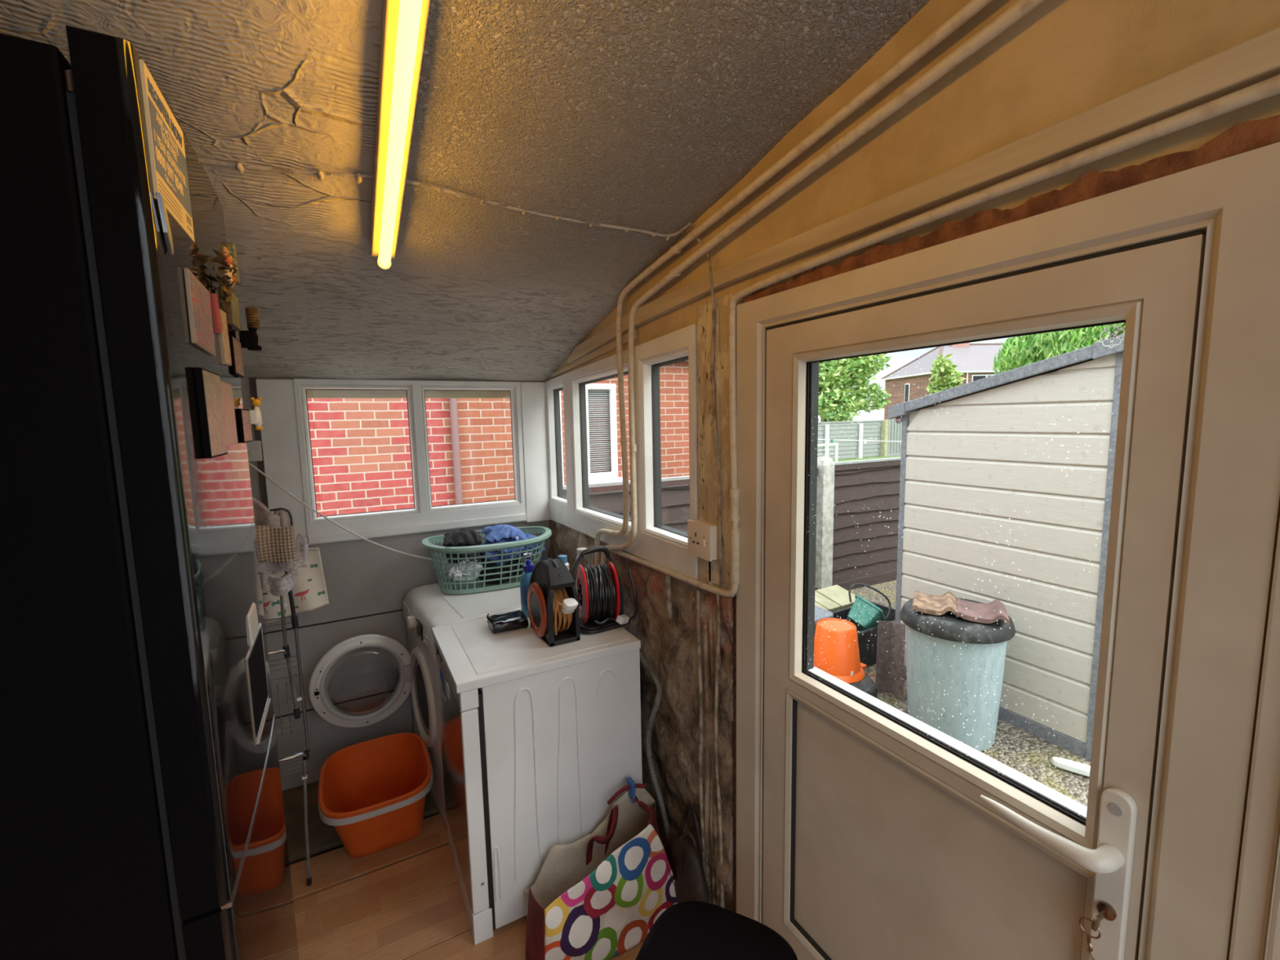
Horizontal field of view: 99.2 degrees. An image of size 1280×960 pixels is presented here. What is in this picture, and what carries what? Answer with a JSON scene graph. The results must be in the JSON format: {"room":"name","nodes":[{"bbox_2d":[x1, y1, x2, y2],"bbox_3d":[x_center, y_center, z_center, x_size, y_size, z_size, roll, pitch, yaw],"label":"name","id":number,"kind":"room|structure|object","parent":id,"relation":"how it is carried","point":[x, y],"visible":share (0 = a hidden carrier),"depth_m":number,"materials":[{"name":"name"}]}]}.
{"room":"laundry utility room","nodes":[
{"label":"laundry utility room","id":0,"kind":"room"},
{"bbox_2d":[240,377,550,791],"bbox_3d":[-1.255,0.420,2.546,1.940,2.050,0.100,-5,7,-28],"label":"wall","id":1,"kind":"structure","parent":0,"point":[362,577],"depth_m":2.48,"materials":[{"name":"paint"}]},
{"bbox_2d":[246,440,262,461],"bbox_3d":[-1.588,-0.119,2.235,0.057,0.085,0.028,-5,7,-28],"label":"wall switch","id":2,"kind":"object","parent":1,"relation":"attached to","point":[254,447],"visible":0.89,"depth_m":2.23,"materials":[{"name":"grey plastic"}]},
{"bbox_2d":[248,377,268,508],"bbox_3d":[-1.577,0.029,2.280,0.022,0.900,0.026,-5,7,-28],"label":"trim","id":3,"kind":"structure","parent":1,"relation":"attached to","point":[252,380],"depth_m":2.26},
{"bbox_2d":[255,378,308,545],"bbox_3d":[-1.511,-0.063,2.304,0.130,0.714,0.032,-5,7,-28],"label":"trim","id":4,"kind":"structure","parent":1,"relation":"attached to","point":[279,433],"depth_m":2.28,"materials":[{"name":"white plastic"}]},
{"bbox_2d":[266,608,403,719],"bbox_3d":[-1.104,0.805,2.609,1.430,0.391,0.005,-5,7,-28],"label":"trim","id":5,"kind":"structure","parent":1,"relation":"attached to","point":[280,630],"depth_m":2.48,"materials":[{"name":"black"}]},
{"bbox_2d":[248,462,431,560],"bbox_3d":[-1.261,0.144,2.322,0.682,0.506,0.023,-4,7,-27],"label":"cable","id":6,"kind":"object","parent":1,"relation":"attached to","point":[251,464],"visible":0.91,"depth_m":2.29,"materials":[{"name":"beige"}]},
{"bbox_2d":[293,378,526,545],"bbox_3d":[-1.034,-0.108,2.571,0.966,0.709,0.081,-5,7,-28],"label":"window","id":7,"kind":"structure","parent":1,"relation":"in","point":[424,517],"depth_m":2.53,"materials":[{"name":"white plastic"}]},
{"bbox_2d":[520,382,551,522],"bbox_3d":[-0.540,-0.142,2.820,0.138,0.717,0.042,-5,7,-28],"label":"trim","id":8,"kind":"structure","parent":1,"relation":"attached to","point":[532,393],"depth_m":2.80,"materials":[{"name":"white plastic"}]},
{"bbox_2d":[282,780,644,959],"bbox_3d":[-0.420,1.575,1.062,2.040,0.140,3.700,-5,7,-28],"label":"floor","id":9,"kind":"structure","parent":0,"point":[403,901],"depth_m":1.84,"materials":[{"name":"brown"}]},
{"bbox_2d":[0,25,299,959],"bbox_3d":[-1.003,0.508,0.848,0.686,2.050,0.602,-5,7,-28],"label":"freezer","id":10,"kind":"object","parent":9,"relation":"on","point":[142,815],"visible":0.98,"depth_m":0.66,"materials":[{"name":"black"}]},
{"bbox_2d":[155,192,173,254],"bbox_3d":[-0.599,-0.322,0.687,0.006,0.066,0.034,-5,7,-28],"label":"clip","id":11,"kind":"object","parent":10,"relation":"attached to","point":[166,232],"visible":1,"depth_m":0.68,"materials":[{"name":"silver metal"}]},
{"bbox_2d":[138,59,195,242],"bbox_3d":[-0.640,-0.433,0.742,0.005,0.158,0.186,-5,7,-28],"label":"calendar","id":12,"kind":"object","parent":10,"relation":"attached to","point":[165,135],"visible":1,"depth_m":0.72,"materials":[{"name":"beige"}]},
{"bbox_2d":[158,178,192,233],"bbox_3d":[-0.637,-0.373,0.749,0.001,0.023,0.168,-5,7,-28],"label":"print","id":13,"kind":"object","parent":12,"relation":"attached to","point":[175,206],"depth_m":0.74,"materials":[{"name":"yellow"}]},
{"bbox_2d":[183,267,215,355],"bbox_3d":[-0.666,-0.249,0.826,0.006,0.107,0.140,-5,7,-28],"label":"magnet","id":14,"kind":"object","parent":10,"relation":"attached to","point":[198,300],"visible":1,"depth_m":0.80,"materials":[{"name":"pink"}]},
{"bbox_2d":[193,367,227,458],"bbox_3d":[-0.659,-0.102,0.838,0.010,0.130,0.130,-5,7,-28],"label":"magnet","id":15,"kind":"object","parent":10,"relation":"attached to","point":[208,387],"visible":1,"depth_m":0.81,"materials":[{"name":"black"}]},
{"bbox_2d":[202,369,227,456],"bbox_3d":[-0.655,-0.102,0.840,0.001,0.124,0.124,-5,7,-28],"label":"picture","id":16,"kind":"object","parent":15,"relation":"attached to","point":[214,433],"depth_m":0.82},
{"bbox_2d":[209,293,222,333],"bbox_3d":[-0.725,-0.284,0.931,0.007,0.069,0.040,-5,7,-28],"label":"magnet","id":17,"kind":"object","parent":10,"relation":"attached to","point":[214,298],"visible":0.97,"depth_m":0.92,"materials":[{"name":"red"}]},
{"bbox_2d":[214,295,222,331],"bbox_3d":[-0.723,-0.285,0.932,0.001,0.062,0.034,-5,7,-28],"label":"picture","id":18,"kind":"object","parent":17,"relation":"attached to","point":[218,327],"depth_m":0.92,"materials":[{"name":"red"}]},
{"bbox_2d":[208,246,238,311],"bbox_3d":[-0.732,-0.354,0.960,0.042,0.099,0.120,-5,7,-28],"label":"bunch","id":19,"kind":"object","parent":10,"relation":"attached to","point":[228,281],"visible":1,"depth_m":0.95,"materials":[{"name":"brown"}]},
{"bbox_2d":[218,308,231,365],"bbox_3d":[-0.749,-0.256,0.979,0.007,0.099,0.069,-5,7,-28],"label":"magnet","id":20,"kind":"object","parent":10,"relation":"attached to","point":[224,340],"visible":0.91,"depth_m":0.97,"materials":[{"name":"beige"}]},
{"bbox_2d":[220,381,237,445],"bbox_3d":[-0.732,-0.117,0.966,0.004,0.111,0.135,-5,7,-28],"label":"magnet","id":21,"kind":"object","parent":10,"relation":"attached to","point":[226,388],"visible":0.59,"depth_m":0.97},
{"bbox_2d":[223,287,240,331],"bbox_3d":[-0.807,-0.337,1.079,0.010,0.068,0.095,-5,7,-28],"label":"magnet","id":22,"kind":"object","parent":10,"relation":"attached to","point":[233,315],"visible":0.87,"depth_m":1.06},
{"bbox_2d":[230,293,240,329],"bbox_3d":[-0.803,-0.337,1.081,0.001,0.062,0.089,-5,7,-28],"label":"picture","id":23,"kind":"object","parent":22,"relation":"attached to","point":[235,323],"depth_m":1.07},
{"bbox_2d":[226,243,239,284],"bbox_3d":[-0.855,-0.455,1.143,0.014,0.078,0.039,-5,7,-28],"label":"magnet","id":24,"kind":"object","parent":10,"relation":"attached to","point":[230,246],"visible":0.56,"depth_m":1.13},
{"bbox_2d":[228,334,244,377],"bbox_3d":[-0.811,-0.247,1.095,0.006,0.074,0.100,-5,7,-28],"label":"photo magnet","id":25,"kind":"object","parent":10,"relation":"attached to","point":[235,345],"visible":1,"depth_m":1.07,"materials":[{"name":"black"}]},
{"bbox_2d":[232,337,244,376],"bbox_3d":[-0.809,-0.247,1.096,0.001,0.068,0.094,-5,7,-28],"label":"picture","id":26,"kind":"object","parent":25,"relation":"attached to","point":[237,366],"depth_m":1.08},
{"bbox_2d":[237,408,252,443],"bbox_3d":[-0.815,-0.112,1.124,0.007,0.068,0.110,-5,7,-28],"label":"photo magnet","id":27,"kind":"object","parent":10,"relation":"attached to","point":[244,419],"visible":1,"depth_m":1.10,"materials":[{"name":"black"}]},
{"bbox_2d":[241,409,252,441],"bbox_3d":[-0.812,-0.112,1.125,0.001,0.062,0.104,-5,7,-28],"label":"picture","id":28,"kind":"object","parent":27,"relation":"attached to","point":[246,435],"depth_m":1.11},
{"bbox_2d":[238,306,262,351],"bbox_3d":[-0.858,-0.334,1.197,0.038,0.094,0.025,-5,7,-28],"label":"ornament","id":29,"kind":"object","parent":10,"relation":"attached to","point":[248,339],"visible":1,"depth_m":1.19,"materials":[{"name":"black"}]},
{"bbox_2d":[248,397,263,430],"bbox_3d":[-0.858,-0.147,1.215,0.029,0.074,0.022,-5,7,-28],"label":"magnet","id":30,"kind":"object","parent":10,"relation":"attached to","point":[255,414],"visible":1,"depth_m":1.21,"materials":[{"name":"orange"}]},
{"bbox_2d":[265,507,319,886],"bbox_3d":[-1.408,0.767,1.778,0.685,1.342,0.254,-5,7,-28],"label":"drying rack","id":31,"kind":"object","parent":9,"relation":"on","point":[286,650],"visible":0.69,"depth_m":1.80,"materials":[{"name":"white metal"}]},
{"bbox_2d":[252,497,280,527],"bbox_3d":[-1.202,0.092,1.729,0.097,0.115,0.033,-2,7,-11],"label":"cloth","id":32,"kind":"object","parent":31,"relation":"hanging from","point":[263,515],"visible":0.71,"depth_m":1.73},
{"bbox_2d":[255,525,297,563],"bbox_3d":[-1.149,0.199,1.694,0.130,0.128,0.044,-5,7,-28],"label":"folded cloth","id":33,"kind":"object","parent":31,"relation":"hanging from","point":[275,545],"visible":0.71,"depth_m":1.69,"materials":[{"name":"fabric"}]},
{"bbox_2d":[260,572,294,595],"bbox_3d":[-1.160,0.329,1.742,0.090,0.080,0.038,-5,7,-28],"label":"towel","id":34,"kind":"object","parent":31,"relation":"hanging from","point":[276,586],"visible":0.9,"depth_m":1.73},
{"bbox_2d":[258,560,297,575],"bbox_3d":[-1.149,0.269,1.720,0.128,0.070,0.044,-3,7,-15],"label":"towel","id":35,"kind":"object","parent":31,"relation":"hanging from","point":[290,566],"visible":0.65,"depth_m":1.71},
{"bbox_2d":[273,508,291,527],"bbox_3d":[-1.156,0.124,1.763,0.047,0.060,0.026,-5,7,-28],"label":"cloth","id":36,"kind":"object","parent":31,"relation":"hanging from","point":[285,520],"visible":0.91,"depth_m":1.75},
{"bbox_2d":[259,547,328,622],"bbox_3d":[-1.274,0.377,1.949,0.267,0.262,0.037,-5,8,-32],"label":"tea towel","id":37,"kind":"object","parent":31,"relation":"hanging from","point":[309,593],"visible":0.47,"depth_m":1.98,"materials":[{"name":"fabric"}]},
{"bbox_2d":[295,533,308,568],"bbox_3d":[-1.093,0.231,1.757,0.039,0.119,0.046,-5,7,-28],"label":"towel","id":38,"kind":"object","parent":31,"relation":"hanging from","point":[301,543],"visible":1,"depth_m":1.75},
{"bbox_2d":[318,732,433,857],"bbox_3d":[-1.018,1.252,2.123,0.390,0.275,0.457,-5,7,-28],"label":"tub","id":39,"kind":"object","parent":9,"relation":"on","point":[373,793],"visible":1,"depth_m":2.18,"materials":[{"name":"orange"}]},
{"bbox_2d":[308,568,522,831],"bbox_3d":[-0.837,0.935,2.360,0.997,0.852,0.571,-5,8,-33],"label":"washing machine","id":40,"kind":"object","parent":9,"relation":"on","point":[425,607],"visible":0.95,"depth_m":2.28,"materials":[{"name":"metal"}]},
{"bbox_2d":[324,651,401,715],"bbox_3d":[-1.163,0.866,2.299,0.296,0.296,0.084,-5,7,-29],"label":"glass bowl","id":41,"kind":"object","parent":40,"relation":"on","point":[394,701],"depth_m":2.32,"materials":[{"name":"clear glass"}]},
{"bbox_2d":[422,526,551,594],"bbox_3d":[-0.692,0.363,2.510,0.575,0.233,0.373,-5,7,-28],"label":"laundry basket","id":42,"kind":"object","parent":40,"relation":"on","point":[448,585],"visible":0.67,"depth_m":2.39,"materials":[{"name":"green"}]},
{"bbox_2d":[440,559,483,582],"bbox_3d":[-0.791,0.384,2.423,0.188,0.139,0.190,-5,7,-28],"label":"garment","id":43,"kind":"object","parent":42,"relation":"in","point":[454,571],"visible":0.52,"depth_m":2.36,"materials":[{"name":"fabric"}]},
{"bbox_2d":[441,542,482,563],"bbox_3d":[-0.784,0.315,2.419,0.159,0.144,0.169,-5,8,-33],"label":"garment","id":44,"kind":"object","parent":42,"relation":"in","point":[471,554],"visible":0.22,"depth_m":2.36,"materials":[{"name":"fabric"}]},
{"bbox_2d":[443,528,482,546],"bbox_3d":[-0.781,0.251,2.400,0.166,0.068,0.153,-4,7,-23],"label":"folded garment","id":45,"kind":"object","parent":44,"relation":"on","point":[463,535],"visible":1,"depth_m":2.36,"materials":[{"name":"black fabric"}]},
{"bbox_2d":[478,555,522,584],"bbox_3d":[-0.668,0.397,2.536,0.227,0.174,0.167,-5,7,-28],"label":"garment","id":46,"kind":"object","parent":42,"relation":"in","point":[514,562],"visible":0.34,"depth_m":2.49,"materials":[{"name":"black fabric"}]},
{"bbox_2d":[480,537,524,565],"bbox_3d":[-0.641,0.317,2.493,0.192,0.145,0.190,2,7,29],"label":"garment","id":47,"kind":"object","parent":42,"relation":"in","point":[504,540],"visible":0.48,"depth_m":2.44,"materials":[{"name":"fabric"}]},
{"bbox_2d":[481,524,526,542],"bbox_3d":[-0.627,0.239,2.498,0.184,0.068,0.166,-4,7,-23],"label":"folded garment","id":48,"kind":"object","parent":42,"relation":"in","point":[496,532],"visible":0.99,"depth_m":2.46,"materials":[{"name":"blue fabric"}]},
{"bbox_2d":[431,609,642,944],"bbox_3d":[-0.376,0.969,1.986,0.608,0.852,0.505,-5,7,-28],"label":"dryer","id":49,"kind":"object","parent":9,"relation":"on","point":[537,738],"visible":0.95,"depth_m":1.74,"materials":[{"name":"white metal"}]},
{"bbox_2d":[486,609,528,633],"bbox_3d":[-0.488,0.512,1.996,0.140,0.057,0.106,-5,7,-28],"label":"packet","id":50,"kind":"object","parent":49,"relation":"on","point":[514,620],"visible":1,"depth_m":1.97,"materials":[{"name":"black"}]},
{"bbox_2d":[520,552,533,617],"bbox_3d":[-0.430,0.403,2.108,0.069,0.245,0.080,-2,7,-8],"label":"bottle","id":51,"kind":"object","parent":49,"relation":"on","point":[527,567],"visible":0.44,"depth_m":2.09,"materials":[{"name":"blue plastic"}]},
{"bbox_2d":[431,617,640,693],"bbox_3d":[-0.384,0.562,1.939,0.608,0.028,0.505,-5,7,-28],"label":"countertop","id":52,"kind":"structure","parent":49,"relation":"on","point":[464,677],"depth_m":1.74,"materials":[{"name":"white laminate"}]},
{"bbox_2d":[527,558,580,646],"bbox_3d":[-0.305,0.412,1.901,0.124,0.270,0.248,-5,7,-28],"label":"cable reel","id":53,"kind":"object","parent":49,"relation":"on","point":[553,598],"visible":1,"depth_m":1.85,"materials":[{"name":"black plastic"}]},
{"bbox_2d":[573,546,637,634],"bbox_3d":[-0.148,0.388,2.008,0.224,0.286,0.231,-5,7,-28],"label":"cable reel","id":54,"kind":"object","parent":49,"relation":"on","point":[599,589],"visible":0.98,"depth_m":1.95,"materials":[{"name":"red plastic"}]},
{"bbox_2d":[639,648,671,844],"bbox_3d":[0.035,0.979,1.939,0.051,0.789,0.267,-5,7,-28],"label":"hose","id":55,"kind":"object","parent":49,"relation":"attached to","point":[659,692],"visible":0.8,"depth_m":1.89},
{"bbox_2d":[524,783,677,959],"bbox_3d":[-0.109,1.230,1.704,0.522,0.380,0.230,-5,7,-28],"label":"shopping bag","id":56,"kind":"object","parent":9,"relation":"on","point":[598,895],"visible":0.92,"depth_m":1.64,"materials":[{"name":"fabric"}]},
{"bbox_2d":[664,804,709,902],"bbox_3d":[0.151,1.229,1.739,0.099,0.379,0.228,-5,7,-28],"label":"leather bag","id":57,"kind":"object","parent":9,"relation":"on","point":[683,855],"visible":0.77,"depth_m":1.70,"materials":[{"name":"leather"}]},
{"bbox_2d":[635,900,797,959],"bbox_3d":[0.157,1.239,1.142,0.330,0.488,0.330,2,7,25],"label":"stool","id":58,"kind":"object","parent":9,"relation":"on","point":[691,930],"visible":1,"depth_m":1.18,"materials":[{"name":"black"}]},
{"bbox_2d":[0,0,929,382],"bbox_3d":[-0.459,-0.746,0.806,2.060,1.005,3.710,-5,7,-28],"label":"ceiling","id":59,"kind":"structure","parent":0,"point":[639,114],"depth_m":1.14,"materials":[{"name":"paint"}]},
{"bbox_2d":[370,0,430,270],"bbox_3d":[-0.350,-0.699,0.816,0.058,0.399,1.455,-5,7,-28],"label":"tube light","id":60,"kind":"object","parent":59,"relation":"attached to","point":[404,22],"visible":1,"depth_m":0.97,"materials":[{"name":"glass"}]},
{"bbox_2d":[199,158,691,240],"bbox_3d":[-0.480,-0.680,1.283,1.384,0.035,0.094,-5,7,-28],"label":"cable","id":61,"kind":"object","parent":59,"relation":"attached to","point":[240,167],"visible":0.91,"depth_m":1.25,"materials":[{"name":"plastic"}]},
{"bbox_2d":[547,0,1279,911],"bbox_3d":[0.217,0.210,1.715,0.165,2.598,2.720,-5,7,-28],"label":"wall","id":62,"kind":"structure","parent":0,"point":[1062,60],"depth_m":1.00,"materials":[{"name":"paint"}]},
{"bbox_2d":[547,328,636,379],"bbox_3d":[-0.247,-0.524,2.363,0.008,0.112,0.970,-5,7,-28],"label":"trim","id":63,"kind":"structure","parent":62,"relation":"attached to","point":[611,345],"depth_m":2.24,"materials":[{"name":"paint"}]},
{"bbox_2d":[543,324,698,580],"bbox_3d":[-0.130,-0.129,2.256,0.080,0.788,1.378,-5,7,-28],"label":"window","id":64,"kind":"structure","parent":62,"relation":"in","point":[656,543],"depth_m":1.96,"materials":[{"name":"white plastic"}]},
{"bbox_2d":[665,573,673,618],"bbox_3d":[0.098,0.386,1.815,0.018,0.151,0.025,-7,9,-43],"label":"stub","id":65,"kind":"object","parent":62,"relation":"attached to","point":[668,579],"visible":0.91,"depth_m":1.81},
{"bbox_2d":[696,589,705,875],"bbox_3d":[0.192,0.859,1.715,0.017,1.051,0.034,-5,7,-28],"label":"cable","id":66,"kind":"object","parent":62,"relation":"attached to","point":[698,591],"visible":0.83,"depth_m":1.70,"materials":[{"name":"plastic"}]},
{"bbox_2d":[687,519,719,585],"bbox_3d":[0.187,0.222,1.603,0.046,0.200,0.116,-5,7,-28],"label":"wall socket","id":67,"kind":"object","parent":62,"relation":"attached to","point":[703,535],"visible":0.87,"depth_m":1.57,"materials":[{"name":"beige plastic"}]},
{"bbox_2d":[696,237,724,589],"bbox_3d":[0.200,-0.179,1.534,0.013,0.993,0.114,-5,7,-28],"label":"cable","id":68,"kind":"object","parent":62,"relation":"attached to","point":[698,239],"visible":0.98,"depth_m":1.52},
{"bbox_2d":[703,598,720,906],"bbox_3d":[0.225,0.882,1.683,0.025,1.051,0.077,-5,7,-28],"label":"trim","id":69,"kind":"structure","parent":62,"relation":"attached to","point":[711,818],"depth_m":1.68,"materials":[{"name":"paint"}]},
{"bbox_2d":[696,293,735,597],"bbox_3d":[0.215,-0.085,1.558,0.020,0.840,0.167,-5,7,-28],"label":"trim","id":70,"kind":"structure","parent":62,"relation":"attached to","point":[708,486],"depth_m":1.54,"materials":[{"name":"wood"}]},
{"bbox_2d":[714,594,724,907],"bbox_3d":[0.236,0.862,1.631,0.015,1.080,0.039,-5,7,-28],"label":"cable","id":71,"kind":"object","parent":62,"relation":"attached to","point":[718,626],"visible":0.8,"depth_m":1.63,"materials":[{"name":"plastic"}]},
{"bbox_2d":[732,596,736,912],"bbox_3d":[0.288,0.886,1.594,0.036,1.120,0.029,-5,7,-28],"label":"trim","id":72,"kind":"structure","parent":62,"relation":"attached to","point":[734,643],"depth_m":1.57,"materials":[{"name":"wood"}]},
{"bbox_2d":[595,0,993,566],"bbox_3d":[0.300,-0.166,1.333,0.041,1.429,2.045,-5,7,-28],"label":"pipe","id":73,"kind":"object","parent":62,"relation":"attached to","point":[972,7],"visible":0.9,"depth_m":1.25,"materials":[{"name":"beige paint"}]},
{"bbox_2d":[600,0,1044,564],"bbox_3d":[0.313,-0.137,1.308,0.043,1.377,1.983,-5,7,-28],"label":"pipe","id":74,"kind":"object","parent":62,"relation":"attached to","point":[1020,8],"visible":0.84,"depth_m":1.14,"materials":[{"name":"beige paint"}]},
{"bbox_2d":[567,26,1279,364],"bbox_3d":[0.238,-0.502,1.445,0.026,0.156,2.358,-5,7,-28],"label":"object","id":75,"kind":"structure","parent":62,"relation":"attached to","point":[1256,60],"depth_m":0.81,"materials":[{"name":"paint"}]},
{"bbox_2d":[608,74,1279,597],"bbox_3d":[0.338,-0.068,1.300,0.029,0.890,1.930,-5,7,-28],"label":"pipe","id":76,"kind":"object","parent":62,"relation":"attached to","point":[1269,87],"visible":0.98,"depth_m":0.90,"materials":[{"name":"beige paint"}]},
{"bbox_2d":[736,142,1279,959],"bbox_3d":[0.516,0.537,1.112,0.140,1.913,0.971,-5,7,-28],"label":"door","id":77,"kind":"structure","parent":62,"relation":"in","point":[866,830],"depth_m":0.80,"materials":[{"name":"plastic"}]},
{"bbox_2d":[1078,909,1106,952],"bbox_3d":[0.652,0.648,0.777,0.033,0.065,0.027,0,7,6],"label":"keys","id":78,"kind":"object","parent":77,"relation":"hanging from","point":[1095,922],"visible":1,"depth_m":0.78,"materials":[{"name":"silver metal"}]},
{"bbox_2d":[744,115,1279,302],"bbox_3d":[0.547,-0.419,0.919,0.032,0.046,1.112,-5,7,-28],"label":"trim","id":79,"kind":"structure","parent":62,"relation":"attached to","point":[1248,135],"depth_m":0.77,"materials":[{"name":"wood"}]},
{"bbox_2d":[850,579,1090,806],"bbox_3d":[3.155,1.237,3.837,6.900,0.016,10.000,-5,7,-28],"label":"ground","id":80,"kind":"structure","parent":0,"point":[1031,755],"depth_m":2.77,"materials":[{"name":"gravel"}]},
{"bbox_2d":[562,456,900,591],"bbox_3d":[1.383,0.484,4.942,4.760,1.355,0.144,-5,7,-28],"label":"fence","id":81,"kind":"object","parent":80,"relation":"on","point":[850,494],"visible":0.25,"depth_m":5.28,"materials":[{"name":"brown wood"}]},
{"bbox_2d":[814,584,855,612],"bbox_3d":[1.430,0.946,4.245,0.632,0.110,0.292,-5,7,-28],"label":"stone slab","id":82,"kind":"object","parent":80,"relation":"on","point":[833,598],"visible":0.39,"depth_m":4.26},
{"bbox_2d":[848,671,877,698],"bbox_3d":[1.224,1.273,3.358,0.400,0.114,0.320,-1,7,1],"label":"tray","id":83,"kind":"object","parent":80,"relation":"on","point":[866,685],"visible":0.25,"depth_m":3.24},
{"bbox_2d":[813,617,866,683],"bbox_3d":[1.244,1.054,3.432,0.374,0.300,0.348,-5,7,-28],"label":"bucket","id":84,"kind":"object","parent":83,"relation":"on","point":[840,655],"visible":0.9,"depth_m":3.32,"materials":[{"name":"orange"}]},
{"bbox_2d":[832,601,895,666],"bbox_3d":[1.618,1.118,3.935,0.640,0.275,0.391,-5,7,-28],"label":"storage box","id":85,"kind":"object","parent":80,"relation":"on","point":[867,649],"visible":0.21,"depth_m":3.73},
{"bbox_2d":[847,594,885,631],"bbox_3d":[1.607,0.955,3.835,0.271,0.296,0.241,-7,9,-42],"label":"planter","id":86,"kind":"object","parent":85,"relation":"in","point":[866,617],"visible":0.75,"depth_m":3.77,"materials":[{"name":"green plastic"}]},
{"bbox_2d":[875,620,905,697],"bbox_3d":[1.547,1.097,3.363,0.155,0.433,0.191,2,7,26],"label":"tile","id":87,"kind":"structure","parent":80,"relation":"on","point":[891,642],"depth_m":3.36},
{"bbox_2d":[899,597,1015,751],"bbox_3d":[1.683,1.023,2.928,0.532,0.690,0.532,-5,7,-28],"label":"dustbin","id":88,"kind":"object","parent":80,"relation":"on","point":[975,666],"visible":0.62,"depth_m":2.75,"materials":[{"name":"plastic"}]},
{"bbox_2d":[912,590,1009,624],"bbox_3d":[1.667,0.657,2.852,0.421,0.055,0.295,2,7,29],"label":"stone","id":89,"kind":"object","parent":88,"relation":"on","point":[974,610],"depth_m":2.81,"materials":[{"name":"stone"}]},
{"bbox_2d":[888,333,1124,760],"bbox_3d":[2.954,0.219,3.499,2.316,2.108,1.405,-5,7,-28],"label":"garden shed","id":90,"kind":"object","parent":80,"relation":"on","point":[971,451],"visible":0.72,"depth_m":2.87,"materials":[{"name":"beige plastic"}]},
{"bbox_2d":[1051,756,1090,777],"bbox_3d":[2.092,1.375,2.600,0.200,0.032,0.056,4,8,36],"label":"trowel","id":91,"kind":"object","parent":80,"relation":"on","point":[1066,764],"visible":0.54,"depth_m":2.60,"materials":[{"name":"white"}]},
{"bbox_3d":[1.071,1.113,3.808,0.450,0.335,0.370,-5,7,-28],"label":"storage box","id":92,"kind":"object","parent":80,"relation":"on","visible":0},
{"bbox_2d":[814,605,833,624],"bbox_3d":[1.068,0.933,3.787,0.460,0.032,0.380,-5,7,-28],"label":"lid","id":93,"kind":"object","parent":92,"relation":"on","point":[820,613],"visible":0.21,"depth_m":3.73,"materials":[{"name":"grey plastic"}]},
{"label":"outside","id":94,"kind":"structure","parent":0,"visible":0},
{"bbox_2d":[817,423,901,462],"bbox_3d":[13.025,-3.121,40.809,180.000,0.080,114.000,-5,7,-28],"label":"lawn","id":95,"kind":"structure","parent":94,"point":[878,456],"depth_m":21.41,"materials":[{"name":"green plant"}]},
{"bbox_2d":[306,360,689,516],"bbox_3d":[-2.931,-0.154,6.319,8.160,2.440,3.600,-5,7,-28],"label":"brick house","id":96,"kind":"structure","parent":95,"relation":"on","point":[361,450],"depth_m":4.99,"materials":[{"name":"red brick"}]},
{"bbox_2d":[306,389,510,398],"bbox_3d":[-1.488,-0.454,2.425,2.260,0.178,0.040,-5,7,-28],"label":"fascia board","id":97,"kind":"object","parent":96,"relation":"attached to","point":[311,393],"visible":0.08,"depth_m":2.59,"materials":[{"name":"paint"}]},
{"bbox_2d":[587,391,610,471],"bbox_3d":[-0.440,-0.515,5.752,0.257,0.847,0.017,-5,7,-28],"label":"blind","id":98,"kind":"object","parent":96,"relation":"hanging from","point":[599,417],"depth_m":5.77,"materials":[{"name":"grey"}]},
{"bbox_2d":[817,419,888,459],"bbox_3d":[5.409,-1.315,19.573,10.300,1.490,0.220,-5,7,-28],"label":"fence","id":99,"kind":"object","parent":95,"relation":"on","point":[867,429],"visible":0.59,"depth_m":21.22,"materials":[{"name":"grey wood"}]},
{"bbox_2d":[817,353,892,452],"bbox_3d":[8.382,-4.001,24.177,4.949,5.595,4.888,4,8,40],"label":"leafy tree","id":100,"kind":"object","parent":95,"relation":"on","point":[833,375],"visible":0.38,"depth_m":22.91,"materials":[{"name":"green plant"}]},
{"bbox_2d":[887,418,902,456],"bbox_3d":[12.604,-2.005,23.093,5.765,1.780,0.730,-5,7,-28],"label":"fence","id":101,"kind":"object","parent":95,"relation":"on","point":[895,429],"visible":0.08,"depth_m":22.23,"materials":[{"name":"grey wood"}]},
{"bbox_2d":[881,342,1004,426],"bbox_3d":[32.379,-9.449,55.008,11.643,10.470,9.699,-2,7,-4],"label":"house","id":102,"kind":"structure","parent":95,"relation":"on","point":[975,362],"depth_m":53.46,"materials":[{"name":"brick"}]},
{"bbox_2d":[924,353,965,395],"bbox_3d":[14.902,-3.874,26.417,2.074,4.572,2.038,-5,7,-28],"label":"young tree","id":103,"kind":"object","parent":95,"relation":"on","point":[944,375],"visible":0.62,"depth_m":25.92,"materials":[{"name":"green plant"}]},
{"bbox_2d":[992,322,1125,374],"bbox_3d":[12.236,-2.895,15.623,4.142,5.185,3.569,-2,7,-10],"label":"tree","id":104,"kind":"object","parent":95,"relation":"on","point":[1023,350],"visible":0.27,"depth_m":14.73,"materials":[{"name":"green plant"}]},
{"bbox_3d":[1.055,0.283,0.178,0.100,2.768,0.780,-5,7,-28],"label":"wall","id":105,"kind":"structure","parent":0,"visible":0},
{"bbox_2d":[1228,518,1279,959],"bbox_3d":[0.808,0.584,0.619,0.100,1.920,0.173,-5,7,-28],"label":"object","id":106,"kind":"structure","parent":105,"relation":"attached to","point":[1255,931],"depth_m":0.64,"materials":[{"name":"wood"}]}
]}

